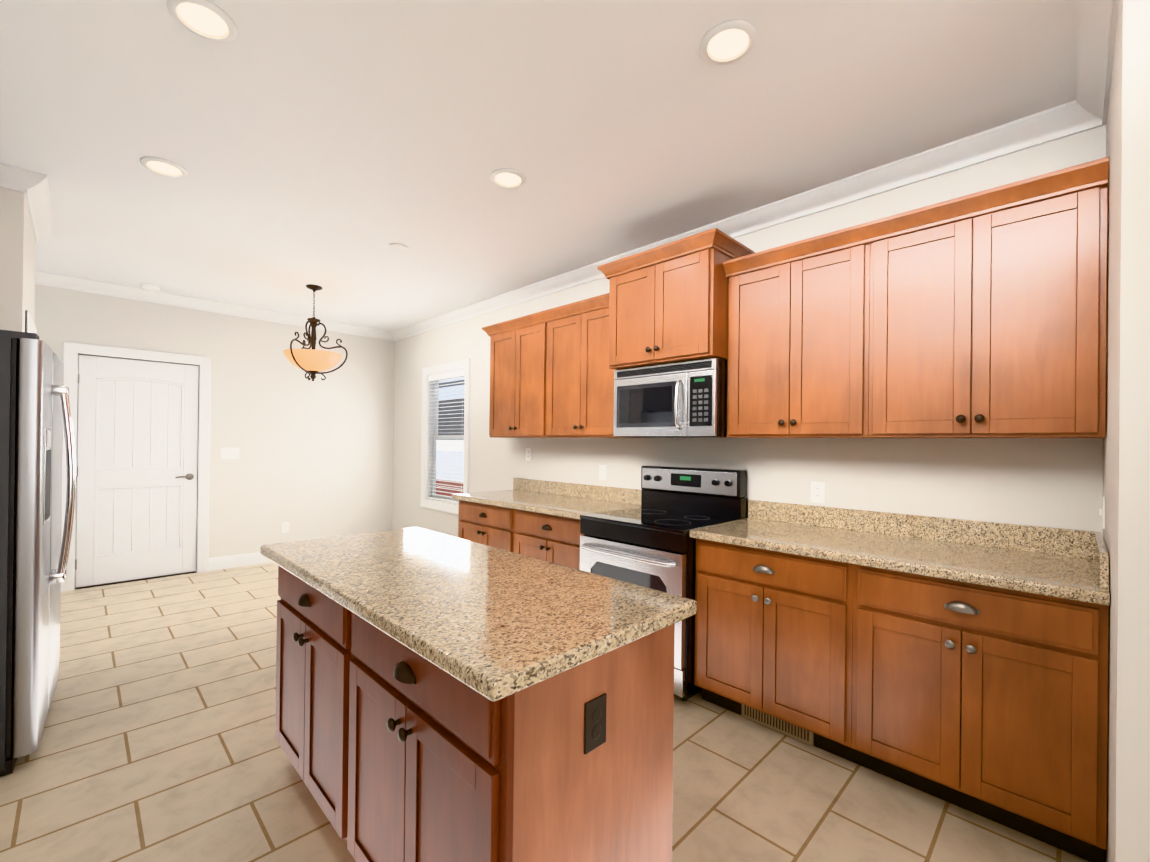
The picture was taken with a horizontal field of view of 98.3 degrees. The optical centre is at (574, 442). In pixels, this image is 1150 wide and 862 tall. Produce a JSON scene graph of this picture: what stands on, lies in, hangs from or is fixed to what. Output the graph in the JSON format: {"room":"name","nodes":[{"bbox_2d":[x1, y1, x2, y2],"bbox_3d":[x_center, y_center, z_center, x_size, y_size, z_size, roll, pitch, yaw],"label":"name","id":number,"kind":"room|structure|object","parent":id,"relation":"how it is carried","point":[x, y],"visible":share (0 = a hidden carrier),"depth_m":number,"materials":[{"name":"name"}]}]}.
{"room":"kitchen","nodes":[
{"label":"kitchen","id":0,"kind":"room"},
{"bbox_2d":[0,187,34,331],"bbox_3d":[-3.586,-0.060,2.737,0.770,2.760,0.980,1,0,-45],"label":"wall","id":1,"kind":"structure","parent":0,"point":[17,269],"depth_m":2.65,"materials":[{"name":"white paint"}]},
{"bbox_2d":[0,163,27,191],"bbox_3d":[-3.154,-1.387,2.402,0.660,0.098,0.085,1,0,-45],"label":"crown molding","id":2,"kind":"structure","parent":1,"relation":"attached to","point":[11,177],"depth_m":2.61,"materials":[{"name":"white wood"}]},
{"bbox_2d":[25,310,36,333],"bbox_3d":[-3.337,0.288,3.045,0.026,2.070,0.660,1,0,-45],"label":"door frame","id":3,"kind":"structure","parent":1,"relation":"attached to","point":[30,327],"depth_m":2.82,"materials":[{"name":"white"}]},
{"bbox_2d":[16,170,53,243],"bbox_3d":[-3.268,-1.387,3.042,0.085,0.098,1.150,1,0,-45],"label":"crown molding","id":4,"kind":"structure","parent":1,"relation":"attached to","point":[37,197],"depth_m":2.91,"materials":[{"name":"white wood"}]},
{"bbox_2d":[34,284,394,585],"bbox_3d":[-4.358,-0.065,4.594,5.500,2.760,0.120,1,0,-45],"label":"wall","id":5,"kind":"structure","parent":0,"point":[314,460],"depth_m":5.50,"materials":[{"name":"white paint"}]},
{"bbox_2d":[61,341,210,591],"bbox_3d":[-4.126,0.221,4.732,1.060,2.195,0.036,1,0,-45],"label":"door frame","id":6,"kind":"structure","parent":5,"relation":"attached to","point":[71,350],"depth_m":4.92,"materials":[{"name":"white wood"}]},
{"bbox_2d":[75,355,198,588],"bbox_3d":[-4.145,0.270,4.746,0.871,2.097,0.096,1,0,-45],"label":"door","id":7,"kind":"structure","parent":5,"relation":"in","point":[136,476],"depth_m":4.73,"materials":[{"name":"white wood"}]},
{"bbox_2d":[35,270,391,339],"bbox_3d":[-4.263,-1.395,4.532,5.280,0.098,0.085,1,0,-45],"label":"crown molding","id":8,"kind":"structure","parent":5,"relation":"attached to","point":[41,278],"depth_m":4.96,"materials":[{"name":"white"}]},
{"bbox_2d":[221,448,239,458],"bbox_3d":[-3.626,0.116,5.231,0.164,0.116,0.013,1,0,-45],"label":"light switch","id":9,"kind":"object","parent":5,"relation":"attached to","point":[229,453],"visible":1,"depth_m":5.23,"materials":[{"name":"white plastic"}]},
{"bbox_2d":[209,552,272,570],"bbox_3d":[-3.084,1.269,5.781,1.913,0.130,0.016,1,0,-45],"label":"baseboard","id":10,"kind":"structure","parent":5,"relation":"attached to","point":[232,561],"depth_m":5.27,"materials":[{"name":"white wood"}]},
{"bbox_2d":[282,522,288,532],"bbox_3d":[-3.262,0.961,5.605,0.072,0.116,0.008,1,0,-45],"label":"electrical outlet","id":11,"kind":"object","parent":5,"relation":"attached to","point":[285,527],"visible":1,"depth_m":5.60,"materials":[{"name":"white plastic"}]},
{"bbox_2d":[0,0,1076,331],"bbox_3d":[-1.145,-1.465,1.479,5.620,0.100,9.050,1,0,-45],"label":"ceiling","id":12,"kind":"structure","parent":0,"point":[334,148],"depth_m":2.18,"materials":[{"name":"white paint"}]},
{"bbox_2d":[140,283,159,290],"bbox_3d":[-3.910,-1.421,4.576,0.136,0.034,0.136,1,0,-45],"label":"smoke detector","id":13,"kind":"object","parent":12,"relation":"attached to","point":[148,287],"visible":1,"depth_m":4.55,"materials":[{"name":"white plastic"}]},
{"bbox_2d":[140,157,187,177],"bbox_3d":[-2.124,-1.417,2.573,0.190,0.011,0.190,1,0,-45],"label":"recessed light","id":14,"kind":"object","parent":12,"relation":"in","point":[163,167],"visible":1,"depth_m":2.57,"materials":[{"name":"white plastic"}]},
{"bbox_2d":[167,0,237,41],"bbox_3d":[-1.241,-1.409,1.660,0.190,0.011,0.190,1,0,-45],"label":"recessed light","id":15,"kind":"object","parent":12,"relation":"in","point":[207,20],"visible":0.98,"depth_m":1.66,"materials":[{"name":"white"}]},
{"bbox_2d":[283,284,347,380],"bbox_3d":[-2.397,-0.987,4.569,0.498,0.866,0.522,1,0,-45],"label":"pendant light","id":16,"kind":"object","parent":12,"relation":"hanging from","point":[313,362],"visible":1,"depth_m":4.47,"materials":[{"name":"glass"}]},
{"bbox_2d":[388,243,408,251],"bbox_3d":[-1.274,-1.401,3.590,0.140,0.018,0.140,1,0,-45],"label":"recessed light","id":17,"kind":"object","parent":12,"relation":"in","point":[398,247],"visible":0.98,"depth_m":3.57,"materials":[{"name":"white"}]},
{"bbox_2d":[490,168,525,188],"bbox_3d":[-0.356,-1.396,2.641,0.190,0.011,0.190,1,0,-45],"label":"recessed light","id":18,"kind":"object","parent":12,"relation":"in","point":[507,178],"visible":0.96,"depth_m":2.63,"materials":[{"name":"white plastic"}]},
{"bbox_2d":[700,20,756,64],"bbox_3d":[0.534,-1.388,1.735,0.190,0.011,0.190,1,0,-45],"label":"recessed light","id":19,"kind":"object","parent":12,"relation":"in","point":[727,42],"visible":1,"depth_m":1.73,"materials":[{"name":"white"}]},
{"bbox_2d":[0,562,1105,861],"bbox_3d":[-1.179,1.395,1.472,5.620,0.100,9.050,1,0,-45],"label":"floor","id":20,"kind":"structure","parent":0,"point":[158,742],"depth_m":2.01,"materials":[{"name":"tile"}]},
{"bbox_2d":[0,330,75,776],"bbox_3d":[-2.757,0.439,2.136,0.865,1.778,0.905,1,0,-42],"label":"fridge","id":21,"kind":"object","parent":20,"relation":"on","point":[35,411],"visible":1,"depth_m":2.02,"materials":[{"name":"grey metal"}]},
{"bbox_2d":[275,567,674,861],"bbox_3d":[-0.498,0.916,1.725,0.638,0.874,1.569,1,0,-45],"label":"kitchen island","id":22,"kind":"object","parent":20,"relation":"on","point":[440,697],"depth_m":1.24,"materials":[{"name":"brown wood"}]},
{"bbox_2d":[260,527,696,706],"bbox_3d":[-0.483,0.459,1.741,0.706,0.042,1.650,1,0,-45],"label":"island countertop","id":23,"kind":"structure","parent":22,"relation":"on","point":[500,625],"depth_m":1.36,"materials":[{"name":"beige stone"}]},
{"bbox_2d":[458,502,507,550],"bbox_3d":[-0.511,0.922,4.165,0.634,0.875,0.766,1,0,-45],"label":"base cabinet","id":24,"kind":"object","parent":20,"relation":"on","point":[486,525],"depth_m":3.92,"materials":[{"name":"brown wood"}]},
{"bbox_2d":[508,510,583,569],"bbox_3d":[0.029,0.927,3.624,0.634,0.875,0.763,1,0,-45],"label":"base cabinet","id":25,"kind":"object","parent":20,"relation":"on","point":[538,519],"depth_m":3.41,"materials":[{"name":"brown wood"}]},
{"bbox_2d":[452,490,640,521],"bbox_3d":[-0.255,0.467,3.888,0.672,0.040,1.552,1,0,-45],"label":"countertop","id":26,"kind":"structure","parent":25,"relation":"on","point":[558,505],"depth_m":3.71,"materials":[{"name":"beige stone"}]},
{"bbox_2d":[580,465,747,700],"bbox_3d":[0.515,0.767,3.029,0.771,1.205,0.746,1,0,-45],"label":"range","id":27,"kind":"object","parent":20,"relation":"on","point":[650,543],"visible":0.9,"depth_m":2.89,"materials":[{"name":"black metal"}]},
{"bbox_2d":[694,540,844,758],"bbox_3d":[1.103,0.937,2.548,0.634,0.875,0.747,1,0,-45],"label":"base cabinet","id":28,"kind":"object","parent":20,"relation":"on","point":[770,626],"depth_m":2.29,"materials":[{"name":"brown wood"}]},
{"bbox_2d":[845,564,1108,861],"bbox_3d":[1.623,0.942,2.026,0.634,0.875,0.727,1,0,-45],"label":"base cabinet","id":29,"kind":"object","parent":20,"relation":"on","point":[962,663],"depth_m":1.76,"materials":[{"name":"brown wood"}]},
{"bbox_2d":[689,516,1109,607],"bbox_3d":[1.350,0.482,2.280,0.672,0.040,1.478,1,0,-45],"label":"countertop","id":30,"kind":"structure","parent":29,"relation":"on","point":[1074,578],"depth_m":2.03,"materials":[{"name":"beige stone"}]},
{"bbox_2d":[392,125,1105,536],"bbox_3d":[0.785,-0.007,3.418,0.120,2.760,9.050,1,0,-45],"label":"wall","id":31,"kind":"structure","parent":0,"point":[1054,483],"depth_m":2.73,"materials":[{"name":"white paint"}]},
{"bbox_2d":[420,358,470,514],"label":"window","id":32,"kind":"structure","parent":31,"relation":"in","point":[426,475],"depth_m":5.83,"materials":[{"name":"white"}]},
{"bbox_2d":[428,370,464,503],"bbox_3d":[-1.436,-0.057,5.609,0.060,1.442,0.790,1,0,-45],"label":"window blinds","id":33,"kind":"object","parent":32,"relation":"attached to","point":[448,375],"visible":0.77,"depth_m":5.60,"materials":[{"name":"white plastic"}]},
{"bbox_2d":[486,313,541,437],"bbox_3d":[-0.388,-0.529,4.284,0.320,0.980,0.770,1,0,-45],"label":"upper cabinet","id":34,"kind":"object","parent":31,"relation":"attached to","point":[515,411],"depth_m":4.15,"materials":[{"name":"brown wood"}]},
{"bbox_2d":[526,448,530,460],"bbox_3d":[-0.424,0.112,4.536,0.008,0.116,0.072,1,0,-45],"label":"electrical outlet","id":35,"kind":"object","parent":31,"relation":"attached to","point":[528,454],"visible":1,"depth_m":4.53,"materials":[{"name":"white plastic"}]},
{"bbox_2d":[513,478,640,505],"bbox_3d":[-0.024,0.395,4.119,0.021,0.109,1.552,1,0,-45],"label":"backsplash","id":36,"kind":"structure","parent":31,"relation":"attached to","point":[610,494],"depth_m":4.04,"materials":[{"name":"beige stone"}]},
{"bbox_2d":[542,293,638,437],"bbox_3d":[0.155,-0.524,3.740,0.320,0.980,0.766,1,0,-45],"label":"upper cabinet","id":37,"kind":"object","parent":31,"relation":"attached to","point":[551,374],"depth_m":3.64,"materials":[{"name":"brown wood"}]},
{"bbox_2d":[599,465,606,479],"bbox_3d":[0.217,0.238,3.892,0.008,0.116,0.072,1,0,-45],"label":"electrical outlet","id":38,"kind":"object","parent":31,"relation":"attached to","point":[602,471],"visible":1,"depth_m":3.89,"materials":[{"name":"white plastic"}]},
{"bbox_2d":[597,228,755,369],"bbox_3d":[0.628,-0.809,3.127,0.524,0.663,0.852,1,0,-45],"label":"upper cabinet","id":39,"kind":"object","parent":31,"relation":"attached to","point":[668,303],"visible":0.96,"depth_m":2.89,"materials":[{"name":"brown wood"}]},
{"bbox_2d":[613,358,731,437],"bbox_3d":[0.641,-0.251,3.145,0.468,0.440,0.750,1,0,-45],"label":"microwave","id":40,"kind":"object","parent":39,"relation":"attached to","point":[687,399],"visible":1,"depth_m":2.96,"materials":[{"name":"silver metal"}]},
{"bbox_2d":[390,103,1106,340],"bbox_3d":[-0.138,-1.347,4.218,0.085,0.098,6.355,1,0,-45],"label":"crown molding","id":41,"kind":"structure","parent":31,"relation":"attached to","point":[1051,124],"depth_m":2.61,"materials":[{"name":"white wood"}]},
{"bbox_2d":[725,236,862,437],"bbox_3d":[1.219,-0.482,2.673,0.320,0.915,0.716,1,0,-45],"label":"upper cabinet","id":42,"kind":"object","parent":31,"relation":"attached to","point":[795,361],"depth_m":2.53,"materials":[{"name":"brown wood"}]},
{"bbox_2d":[811,481,824,502],"bbox_3d":[1.347,0.278,2.759,0.008,0.116,0.072,1,0,-45],"label":"electrical outlet","id":43,"kind":"object","parent":31,"relation":"attached to","point":[817,492],"visible":1,"depth_m":2.76,"materials":[{"name":"white plastic"}]},
{"bbox_2d":[749,500,1092,559],"bbox_3d":[1.581,0.410,2.510,0.021,0.109,1.478,1,0,-45],"label":"backsplash","id":44,"kind":"structure","parent":31,"relation":"attached to","point":[1066,542],"depth_m":2.36,"materials":[{"name":"beige stone"}]},
{"bbox_2d":[863,176,1108,437],"bbox_3d":[1.740,-0.477,2.151,0.320,0.915,0.758,1,0,-45],"label":"upper cabinet","id":45,"kind":"object","parent":31,"relation":"attached to","point":[981,314],"depth_m":2.00,"materials":[{"name":"brown wood"}]},
{"bbox_2d":[1103,0,1149,861],"bbox_3d":[1.815,0.001,1.607,0.980,2.760,0.120,1,0,-45],"label":"wall","id":46,"kind":"structure","parent":0,"point":[1126,475],"depth_m":1.29,"materials":[{"name":"white paint"}]},
{"bbox_2d":[1068,0,1118,127],"bbox_3d":[1.702,-1.332,1.609,0.965,0.098,0.110,1,0,-45],"label":"crown molding","id":47,"kind":"structure","parent":46,"relation":"attached to","point":[1096,42],"depth_m":1.72,"materials":[{"name":"white wood"}]},
{"bbox_2d":[1093,532,1108,591],"bbox_3d":[1.869,0.412,1.767,0.620,0.109,0.020,1,0,-45],"label":"backsplash","id":48,"kind":"structure","parent":46,"relation":"attached to","point":[1100,552],"depth_m":1.60,"materials":[{"name":"beige stone"}]},
{"bbox_2d":[1099,496,1104,528],"bbox_3d":[1.984,0.263,1.873,0.072,0.116,0.013,1,0,-45],"label":"light switch","id":49,"kind":"object","parent":46,"relation":"attached to","point":[1102,511],"visible":0.96,"depth_m":1.84,"materials":[{"name":"white plastic"}]}
]}

